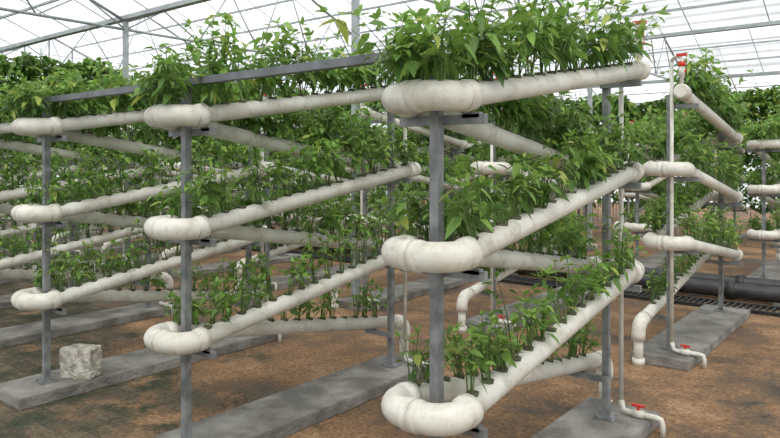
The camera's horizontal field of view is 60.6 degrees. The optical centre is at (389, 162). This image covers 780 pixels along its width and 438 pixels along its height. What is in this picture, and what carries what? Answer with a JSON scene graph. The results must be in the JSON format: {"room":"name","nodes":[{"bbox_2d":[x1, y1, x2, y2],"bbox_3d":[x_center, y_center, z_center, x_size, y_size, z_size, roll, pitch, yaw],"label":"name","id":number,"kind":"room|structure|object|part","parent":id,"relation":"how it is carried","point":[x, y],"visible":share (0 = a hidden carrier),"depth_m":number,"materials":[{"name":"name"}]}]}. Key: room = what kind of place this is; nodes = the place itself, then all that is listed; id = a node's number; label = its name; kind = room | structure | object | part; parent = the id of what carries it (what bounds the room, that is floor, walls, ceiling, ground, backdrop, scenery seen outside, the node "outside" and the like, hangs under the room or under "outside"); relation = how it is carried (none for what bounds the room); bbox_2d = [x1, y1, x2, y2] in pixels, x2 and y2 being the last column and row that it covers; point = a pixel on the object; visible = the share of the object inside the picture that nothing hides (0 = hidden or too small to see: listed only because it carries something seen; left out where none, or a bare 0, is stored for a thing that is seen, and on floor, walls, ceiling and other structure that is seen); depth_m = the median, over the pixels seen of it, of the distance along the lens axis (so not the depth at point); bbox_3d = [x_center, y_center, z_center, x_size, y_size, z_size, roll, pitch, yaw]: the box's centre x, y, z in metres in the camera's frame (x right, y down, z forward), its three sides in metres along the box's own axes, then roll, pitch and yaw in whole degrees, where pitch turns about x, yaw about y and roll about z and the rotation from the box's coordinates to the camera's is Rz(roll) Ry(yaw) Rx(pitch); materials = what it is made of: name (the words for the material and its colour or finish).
{"room":"greenhouse","nodes":[
{"label":"greenhouse","id":0,"kind":"room"},
{"bbox_2d":[1,34,386,218],"bbox_3d":[-9.530,-1.065,18.641,0.050,5.100,32.500,0,0,39],"label":"wall","id":1,"kind":"structure","parent":0,"point":[62,50],"depth_m":18.74,"materials":[{"name":"metal"}]},
{"bbox_2d":[0,197,779,437],"bbox_3d":[-0.458,1.535,11.412,23.600,0.100,32.900,0,0,39],"label":"floor","id":2,"kind":"structure","parent":0,"point":[737,395],"depth_m":4.71,"materials":[{"name":"soil"}]},
{"bbox_2d":[0,279,33,283],"bbox_3d":[-5.291,1.450,7.835,0.420,0.070,2.180,0,0,39],"label":"concrete slab","id":3,"kind":"object","parent":2,"relation":"on","point":[2,281],"depth_m":8.26,"materials":[{"name":"grey concrete"}]},
{"bbox_2d":[0,102,36,280],"bbox_3d":[-5.280,0.311,7.743,0.962,2.348,2.521,0,0,39],"label":"rack","id":4,"kind":"object","parent":2,"relation":"on","point":[8,252],"visible":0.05,"depth_m":8.47,"materials":[{"name":"metal"}]},
{"bbox_3d":[-5.297,0.450,7.827,0.400,1.930,1.770,0,0,39],"label":"steel frame","id":5,"kind":"part","parent":4,"relation":"part of","materials":[{"name":"grey metal"}]},
{"bbox_2d":[0,286,69,309],"bbox_3d":[-4.094,1.450,6.881,0.420,0.070,2.180,0,0,39],"label":"concrete slab","id":6,"kind":"object","parent":2,"relation":"on","point":[5,300],"visible":0.17,"depth_m":6.83,"materials":[{"name":"grey concrete"}]},
{"bbox_2d":[0,76,98,288],"bbox_3d":[-4.082,0.289,6.886,0.917,2.393,2.373,0,0,33],"label":"rack","id":7,"kind":"object","parent":2,"relation":"on","point":[36,160],"visible":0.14,"depth_m":7.08,"materials":[{"name":"metal"}]},
{"bbox_3d":[-4.100,0.450,6.873,0.400,1.930,1.770,0,0,39],"label":"steel frame","id":8,"kind":"part","parent":7,"relation":"part of","materials":[{"name":"grey metal"}]},
{"bbox_2d":[10,142,133,247],"bbox_3d":[-5.722,0.275,12.352,0.806,2.420,2.348,0,0,44],"label":"rack","id":9,"kind":"object","parent":2,"relation":"on","point":[35,232],"visible":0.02,"depth_m":11.78,"materials":[{"name":"metal"}]},
{"bbox_3d":[-5.729,0.450,12.403,0.400,1.930,1.770,0,0,39],"label":"steel frame","id":10,"kind":"part","parent":9,"relation":"part of","materials":[{"name":"grey metal"}]},
{"bbox_2d":[26,238,139,248],"bbox_3d":[-5.735,1.450,12.396,0.420,0.070,2.180,0,0,39],"label":"concrete slab","id":11,"kind":"object","parent":2,"relation":"on","point":[59,241],"visible":0.02,"depth_m":12.02,"materials":[{"name":"grey concrete"}]},
{"bbox_2d":[0,61,173,315],"bbox_3d":[-2.852,0.275,5.925,0.806,2.420,2.348,0,0,34],"label":"rack","id":12,"kind":"object","parent":2,"relation":"on","point":[10,193],"visible":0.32,"depth_m":5.83,"materials":[{"name":"metal"}]},
{"bbox_3d":[-2.904,0.450,5.920,0.400,1.930,1.770,0,0,39],"label":"steel frame","id":13,"kind":"part","parent":12,"relation":"part of","materials":[{"name":"grey metal"}]},
{"bbox_2d":[0,301,180,348],"bbox_3d":[-2.897,1.450,5.928,0.420,0.070,2.180,0,0,39],"label":"concrete slab","id":14,"kind":"object","parent":2,"relation":"on","point":[16,335],"visible":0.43,"depth_m":5.95,"materials":[{"name":"grey concrete"}]},
{"bbox_2d":[52,110,177,256],"bbox_3d":[-4.526,0.275,11.399,0.806,2.420,2.348,0,0,44],"label":"rack","id":15,"kind":"object","parent":2,"relation":"on","point":[138,178],"visible":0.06,"depth_m":11.22,"materials":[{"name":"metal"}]},
{"bbox_3d":[-4.532,0.450,11.450,0.400,1.930,1.770,0,0,39],"label":"steel frame","id":16,"kind":"part","parent":15,"relation":"part of","materials":[{"name":"grey metal"}]},
{"bbox_2d":[57,241,180,256],"bbox_3d":[-4.538,1.450,11.442,0.420,0.070,2.180,0,0,39],"label":"concrete slab","id":17,"kind":"object","parent":2,"relation":"on","point":[117,248],"visible":0.19,"depth_m":11.17,"materials":[{"name":"grey concrete"}]},
{"bbox_2d":[0,41,281,385],"bbox_3d":[-1.656,0.275,4.971,0.806,2.420,2.348,0,0,34],"label":"rack","id":18,"kind":"object","parent":2,"relation":"on","point":[64,127],"visible":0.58,"depth_m":4.54,"materials":[{"name":"metal"}]},
{"bbox_3d":[-1.707,0.450,4.966,0.400,1.930,1.770,0,0,39],"label":"steel frame","id":19,"kind":"part","parent":18,"relation":"part of","materials":[{"name":"grey metal"}]},
{"bbox_2d":[0,334,288,410],"bbox_3d":[-1.701,1.450,4.974,0.420,0.070,2.180,0,0,39],"label":"concrete slab","id":20,"kind":"object","parent":2,"relation":"on","point":[23,393],"visible":0.58,"depth_m":4.51,"materials":[{"name":"grey concrete"}]},
{"bbox_2d":[59,343,101,379],"bbox_3d":[-2.048,1.313,4.419,0.235,0.205,0.147,0,0,10],"label":"concrete block","id":21,"kind":"object","parent":20,"relation":"on","point":[79,361],"depth_m":4.36,"materials":[{"name":"grey concrete"}]},
{"bbox_2d":[100,123,234,264],"bbox_3d":[-3.337,0.289,10.481,0.799,2.392,2.377,0,0,39],"label":"rack","id":22,"kind":"object","parent":2,"relation":"on","point":[107,244],"visible":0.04,"depth_m":9.95,"materials":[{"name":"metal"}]},
{"bbox_3d":[-3.336,0.450,10.496,0.400,1.930,1.770,0,0,39],"label":"steel frame","id":23,"kind":"part","parent":22,"relation":"part of","materials":[{"name":"grey metal"}]},
{"bbox_2d":[106,247,240,266],"bbox_3d":[-3.342,1.450,10.489,0.420,0.070,2.180,0,0,39],"label":"concrete slab","id":24,"kind":"object","parent":2,"relation":"on","point":[239,248],"visible":0.21,"depth_m":10.14,"materials":[{"name":"grey concrete"}]},
{"bbox_2d":[0,48,374,237],"bbox_3d":[-5.343,-0.390,15.119,1.403,3.750,15.275,0,0,39],"label":"trellis","id":25,"kind":"object","parent":2,"relation":"on","point":[32,67],"visible":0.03,"depth_m":13.12,"materials":[{"name":"green plant"}]},
{"bbox_2d":[161,122,296,276],"bbox_3d":[-2.054,0.311,9.545,0.962,2.348,2.521,0,0,39],"label":"rack","id":26,"kind":"object","parent":2,"relation":"on","point":[172,251],"visible":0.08,"depth_m":9.40,"materials":[{"name":"metal"}]},
{"bbox_3d":[-2.139,0.450,9.543,0.400,1.930,1.770,0,0,39],"label":"steel frame","id":27,"kind":"part","parent":26,"relation":"part of","materials":[{"name":"grey metal"}]},
{"bbox_2d":[167,253,300,277],"bbox_3d":[-2.145,1.450,9.535,0.420,0.070,2.180,0,0,39],"label":"concrete slab","id":28,"kind":"object","parent":2,"relation":"on","point":[277,259],"visible":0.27,"depth_m":9.21,"materials":[{"name":"grey concrete"}]},
{"bbox_2d":[226,144,281,206],"bbox_3d":[-3.264,0.311,15.407,0.962,2.348,2.521,0,0,39],"label":"rack","id":29,"kind":"object","parent":2,"relation":"on","point":[236,144],"visible":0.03,"depth_m":15.27,"materials":[{"name":"metal"}]},
{"bbox_2d":[110,12,429,437],"bbox_3d":[-0.496,0.289,4.017,0.799,2.392,2.377,0,0,39],"label":"rack","id":30,"kind":"object","parent":2,"relation":"on","point":[186,337],"visible":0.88,"depth_m":3.73,"materials":[{"name":"metal"}]},
{"bbox_2d":[42,45,440,102],"bbox_3d":[-1.028,-0.405,3.364,3.100,0.035,0.045,0,0,39],"label":"support beam","id":31,"kind":"structure","parent":30,"relation":"attached to","point":[351,61],"depth_m":3.00,"materials":[{"name":"grey metal"}]},
{"bbox_3d":[-0.511,0.450,4.013,0.400,1.930,1.770,0,0,39],"label":"steel frame","id":32,"kind":"part","parent":30,"relation":"part of","materials":[{"name":"grey metal"}]},
{"bbox_2d":[152,353,428,437],"bbox_3d":[-0.504,1.450,4.021,0.420,0.070,2.180,0,0,39],"label":"concrete slab","id":33,"kind":"object","parent":2,"relation":"on","point":[282,414],"visible":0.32,"depth_m":3.92,"materials":[{"name":"grey concrete"}]},
{"bbox_2d":[252,133,330,214],"bbox_3d":[-2.066,0.289,14.550,0.917,2.393,2.373,0,0,33],"label":"rack","id":34,"kind":"object","parent":2,"relation":"on","point":[298,133],"visible":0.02,"depth_m":14.63,"materials":[{"name":"metal"}]},
{"bbox_2d":[277,225,328,230],"bbox_3d":[-2.078,1.450,14.545,0.420,0.070,2.180,0,0,39],"label":"concrete slab","id":35,"kind":"object","parent":2,"relation":"on","point":[313,226],"visible":0.05,"depth_m":14.63,"materials":[{"name":"grey concrete"}]},
{"bbox_2d":[234,92,383,291],"bbox_3d":[-0.857,0.311,8.591,0.962,2.348,2.521,0,0,39],"label":"rack","id":36,"kind":"object","parent":2,"relation":"on","point":[275,251],"visible":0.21,"depth_m":8.24,"materials":[{"name":"metal"}]},
{"bbox_3d":[-0.943,0.450,8.589,0.400,1.930,1.770,0,0,39],"label":"steel frame","id":37,"kind":"part","parent":36,"relation":"part of","materials":[{"name":"grey metal"}]},
{"bbox_2d":[243,264,381,290],"bbox_3d":[-0.949,1.450,8.582,0.420,0.070,2.180,0,0,39],"label":"concrete slab","id":38,"kind":"object","parent":2,"relation":"on","point":[280,285],"visible":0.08,"depth_m":8.22,"materials":[{"name":"grey concrete"}]},
{"bbox_2d":[308,124,384,232],"bbox_3d":[-0.837,0.275,13.589,0.806,2.420,2.348,0,0,34],"label":"rack","id":39,"kind":"object","parent":2,"relation":"on","point":[375,124],"visible":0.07,"depth_m":13.32,"materials":[{"name":"metal"}]},
{"bbox_3d":[-0.888,0.450,13.584,0.400,1.930,1.770,0,0,39],"label":"steel frame","id":40,"kind":"part","parent":39,"relation":"part of","materials":[{"name":"grey metal"}]},
{"bbox_2d":[331,78,469,309],"bbox_3d":[0.246,0.289,7.615,0.917,2.393,2.373,0,0,44],"label":"rack","id":41,"kind":"object","parent":2,"relation":"on","point":[452,143],"visible":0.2,"depth_m":7.49,"materials":[{"name":"metal"}]},
{"bbox_3d":[0.254,0.450,7.636,0.400,1.930,1.770,0,0,39],"label":"steel frame","id":42,"kind":"part","parent":41,"relation":"part of","materials":[{"name":"grey metal"}]},
{"bbox_2d":[371,126,429,237],"bbox_3d":[0.360,0.275,12.635,0.806,2.420,2.348,0,0,34],"label":"rack","id":43,"kind":"object","parent":2,"relation":"on","point":[428,155],"visible":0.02,"depth_m":12.68,"materials":[{"name":"metal"}]},
{"bbox_2d":[374,127,428,208],"bbox_3d":[0.336,0.289,17.336,0.799,2.392,2.377,0,0,39],"label":"rack","id":44,"kind":"object","parent":2,"relation":"on","point":[384,127],"visible":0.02,"depth_m":17.52,"materials":[{"name":"metal"}]},
{"bbox_2d":[338,277,476,311],"bbox_3d":[0.248,1.450,7.628,0.420,0.070,2.180,0,0,39],"label":"concrete slab","id":45,"kind":"object","parent":2,"relation":"on","point":[418,288],"visible":0.42,"depth_m":7.40,"materials":[{"name":"grey concrete"}]},
{"bbox_2d":[421,153,475,214],"bbox_3d":[1.619,0.311,16.400,0.962,2.348,2.521,0,0,39],"label":"rack","id":46,"kind":"object","parent":2,"relation":"on","point":[457,160],"visible":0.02,"depth_m":16.19,"materials":[{"name":"metal"}]},
{"bbox_2d":[444,126,511,237],"bbox_3d":[1.520,0.289,11.681,0.799,2.392,2.377,0,0,39],"label":"rack","id":47,"kind":"object","parent":2,"relation":"on","point":[466,150],"visible":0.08,"depth_m":11.52,"materials":[{"name":"metal"}]},
{"bbox_3d":[1.505,0.450,11.677,0.400,1.930,1.770,0,0,39],"label":"steel frame","id":48,"kind":"part","parent":47,"relation":"part of","materials":[{"name":"grey metal"}]},
{"bbox_2d":[315,0,670,437],"bbox_3d":[0.703,0.311,2.975,0.962,2.348,2.521,0,0,39],"label":"rack","id":49,"kind":"object","parent":2,"relation":"on","point":[429,90],"visible":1,"depth_m":2.66,"materials":[{"name":"metal"}]},
{"bbox_3d":[0.686,0.450,3.059,0.400,1.930,1.770,0,0,39],"label":"steel frame","id":50,"kind":"part","parent":49,"relation":"part of","materials":[{"name":"grey metal"}]},
{"bbox_2d":[216,241,779,316],"bbox_3d":[1.359,1.467,8.558,16.300,0.034,0.350,0,0,39],"label":"drain grate","id":51,"kind":"object","parent":2,"relation":"on","point":[644,295],"visible":0.33,"depth_m":7.30,"materials":[{"name":"black metal"}]},
{"bbox_2d":[224,239,779,306],"bbox_3d":[1.444,1.386,9.066,16.700,0.198,0.200,0,0,39],"label":"pipe","id":52,"kind":"object","parent":2,"relation":"on","point":[731,290],"visible":0.19,"depth_m":7.29,"materials":[{"name":"plastic"}]},
{"bbox_2d":[482,163,528,188],"bbox_3d":[2.815,0.311,15.447,0.962,2.348,2.521,0,0,39],"label":"rack","id":53,"kind":"object","parent":2,"relation":"on","point":[506,179],"visible":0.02,"depth_m":15.36,"materials":[{"name":"metal"}]},
{"bbox_2d":[466,286,589,335],"bbox_3d":[1.444,1.450,6.675,0.420,0.070,2.180,0,0,39],"label":"concrete slab","id":54,"kind":"object","parent":2,"relation":"on","point":[477,319],"visible":0.19,"depth_m":6.36,"materials":[{"name":"grey concrete"}]},
{"bbox_2d":[456,65,601,334],"bbox_3d":[1.457,0.275,6.631,0.806,2.420,2.348,0,0,44],"label":"rack","id":55,"kind":"object","parent":2,"relation":"on","point":[497,155],"visible":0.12,"depth_m":6.03,"materials":[{"name":"metal"}]},
{"bbox_3d":[1.450,0.450,6.682,0.400,1.930,1.770,0,0,39],"label":"steel frame","id":56,"kind":"part","parent":55,"relation":"part of","materials":[{"name":"grey metal"}]},
{"bbox_2d":[515,110,597,249],"bbox_3d":[2.719,0.311,10.640,0.962,2.348,2.521,0,0,39],"label":"rack","id":57,"kind":"object","parent":2,"relation":"on","point":[578,210],"visible":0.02,"depth_m":11.35,"materials":[{"name":"metal"}]},
{"bbox_2d":[541,201,594,230],"bbox_3d":[3.919,0.289,14.470,0.917,2.393,2.373,0,0,44],"label":"rack","id":58,"kind":"object","parent":2,"relation":"on","point":[593,201],"visible":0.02,"depth_m":15.12,"materials":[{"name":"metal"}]},
{"bbox_3d":[3.926,0.450,14.491,0.400,1.930,1.770,0,0,39],"label":"steel frame","id":59,"kind":"part","parent":58,"relation":"part of","materials":[{"name":"grey metal"}]},
{"bbox_2d":[553,246,595,255],"bbox_3d":[2.708,1.450,10.731,0.420,0.070,2.180,0,0,39],"label":"concrete slab","id":60,"kind":"object","parent":2,"relation":"on","point":[588,248],"depth_m":11.13,"materials":[{"name":"grey concrete"}]},
{"bbox_2d":[395,81,779,222],"bbox_3d":[6.676,-0.214,15.883,16.875,3.399,1.483,0,0,39],"label":"trellis","id":61,"kind":"object","parent":2,"relation":"on","point":[769,97],"visible":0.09,"depth_m":14.96,"materials":[{"name":"green plant"}]},
{"bbox_2d":[531,397,659,437],"bbox_3d":[0.692,1.450,3.067,0.420,0.070,2.180,0,0,39],"label":"concrete slab","id":62,"kind":"object","parent":2,"relation":"on","point":[578,422],"visible":0.72,"depth_m":3.61,"materials":[{"name":"grey concrete"}]},
{"bbox_2d":[618,233,644,241],"bbox_3d":[5.117,1.450,13.530,0.420,0.070,2.180,0,0,39],"label":"concrete slab","id":63,"kind":"object","parent":2,"relation":"on","point":[641,234],"visible":0.05,"depth_m":12.88,"materials":[{"name":"grey concrete"}]},
{"bbox_2d":[613,116,663,240],"bbox_3d":[5.130,0.275,13.486,0.806,2.420,2.348,0,0,44],"label":"rack","id":64,"kind":"object","parent":2,"relation":"on","point":[629,196],"visible":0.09,"depth_m":12.97,"materials":[{"name":"metal"}]},
{"bbox_3d":[5.123,0.450,13.538,0.400,1.930,1.770,0,0,39],"label":"steel frame","id":65,"kind":"part","parent":64,"relation":"part of","materials":[{"name":"grey metal"}]},
{"bbox_2d":[613,108,691,260],"bbox_3d":[3.915,0.311,9.686,0.962,2.348,2.521,0,0,39],"label":"rack","id":66,"kind":"object","parent":2,"relation":"on","point":[651,186],"visible":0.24,"depth_m":9.18,"materials":[{"name":"metal"}]},
{"bbox_3d":[3.898,0.450,9.770,0.400,1.930,1.770,0,0,39],"label":"steel frame","id":67,"kind":"part","parent":66,"relation":"part of","materials":[{"name":"grey metal"}]},
{"bbox_2d":[639,251,687,268],"bbox_3d":[3.904,1.450,9.778,0.420,0.070,2.180,0,0,39],"label":"concrete slab","id":68,"kind":"object","parent":2,"relation":"on","point":[651,261],"visible":0.27,"depth_m":9.68,"materials":[{"name":"grey concrete"}]},
{"bbox_2d":[630,304,750,371],"bbox_3d":[2.641,1.450,5.721,0.420,0.070,2.180,0,0,39],"label":"concrete slab","id":69,"kind":"object","parent":2,"relation":"on","point":[703,329],"visible":0.9,"depth_m":5.47,"materials":[{"name":"grey concrete"}]},
{"bbox_2d":[630,47,765,368],"bbox_3d":[2.654,0.275,5.678,0.806,2.420,2.348,0,0,44],"label":"rack","id":70,"kind":"object","parent":2,"relation":"on","point":[715,111],"visible":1,"depth_m":5.28,"materials":[{"name":"metal"}]},
{"bbox_3d":[2.647,0.450,5.729,0.400,1.930,1.770,0,0,39],"label":"steel frame","id":71,"kind":"part","parent":70,"relation":"part of","materials":[{"name":"grey metal"}]},
{"bbox_2d":[644,267,779,286],"bbox_3d":[1.756,1.386,9.457,16.700,0.198,0.200,0,0,39],"label":"pipe","id":72,"kind":"object","parent":2,"relation":"on","point":[742,279],"visible":0.07,"depth_m":7.66,"materials":[{"name":"plastic"}]},
{"bbox_2d":[699,121,751,242],"bbox_3d":[6.326,0.275,12.533,0.806,2.420,2.348,0,0,44],"label":"rack","id":73,"kind":"object","parent":2,"relation":"on","point":[741,151],"visible":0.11,"depth_m":12.93,"materials":[{"name":"metal"}]},
{"bbox_3d":[6.320,0.450,12.584,0.400,1.930,1.770,0,0,39],"label":"steel frame","id":74,"kind":"part","parent":73,"relation":"part of","materials":[{"name":"grey metal"}]},
{"bbox_2d":[723,234,747,245],"bbox_3d":[6.313,1.450,12.576,0.420,0.070,2.180,0,0,39],"label":"concrete slab","id":75,"kind":"object","parent":2,"relation":"on","point":[744,236],"visible":0.07,"depth_m":12.89,"materials":[{"name":"grey concrete"}]},
{"bbox_2d":[736,95,779,278],"bbox_3d":[5.113,0.289,8.829,0.917,2.393,2.373,0,0,33],"label":"rack","id":76,"kind":"object","parent":2,"relation":"on","point":[756,140],"visible":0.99,"depth_m":8.15,"materials":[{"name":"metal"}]},
{"bbox_3d":[5.095,0.450,8.816,0.400,1.930,1.770,0,0,39],"label":"steel frame","id":77,"kind":"part","parent":76,"relation":"part of","materials":[{"name":"grey metal"}]},
{"bbox_2d":[746,259,779,279],"bbox_3d":[5.101,1.450,8.824,0.420,0.070,2.180,0,0,39],"label":"concrete slab","id":78,"kind":"object","parent":2,"relation":"on","point":[773,266],"visible":0.42,"depth_m":8.70,"materials":[{"name":"grey concrete"}]},
{"bbox_2d":[0,0,779,104],"bbox_3d":[-0.458,-2.871,11.412,23.200,1.432,32.600,0,0,39],"label":"roof","id":79,"kind":"structure","parent":0,"point":[183,3],"depth_m":13.02,"materials":[{"name":"clear glass"}]},
{"bbox_2d":[0,17,378,93],"bbox_3d":[-5.815,-1.027,15.681,0.065,5.024,32.565,0,0,39],"label":"roof truss","id":80,"kind":"object","parent":79,"relation":"attached to","point":[159,24],"depth_m":15.45,"materials":[{"name":"grey metal"}]},
{"bbox_2d":[2,39,385,114],"bbox_3d":[-9.451,-1.027,18.579,0.065,5.024,32.565,0,0,39],"label":"roof truss","id":81,"kind":"object","parent":79,"relation":"attached to","point":[54,39],"depth_m":18.80,"materials":[{"name":"grey metal"}]},
{"bbox_2d":[0,0,595,257],"bbox_3d":[-1.967,-1.027,12.615,0.065,5.024,32.565,0,0,39],"label":"roof truss","id":82,"kind":"object","parent":79,"relation":"attached to","point":[125,28],"depth_m":10.06,"materials":[{"name":"grey metal"}]},
{"bbox_2d":[0,0,779,100],"bbox_3d":[-0.555,-2.895,11.490,22.968,1.397,32.507,0,0,39],"label":"bars","id":83,"kind":"object","parent":79,"relation":"attached to","point":[21,0],"depth_m":14.60,"materials":[{"name":"grey metal"}]},
{"bbox_2d":[351,0,740,294],"bbox_3d":[1.654,-1.027,9.730,0.065,5.024,32.565,0,0,39],"label":"roof truss","id":84,"kind":"object","parent":79,"relation":"attached to","point":[355,21],"depth_m":8.77,"materials":[{"name":"grey metal"}]},
{"bbox_2d":[457,102,778,207],"bbox_3d":[9.662,-0.375,24.126,23.218,3.720,0.050,0,0,39],"label":"wall","id":85,"kind":"structure","parent":0,"point":[753,169],"depth_m":22.34,"materials":[{"name":"metal"}]}
]}

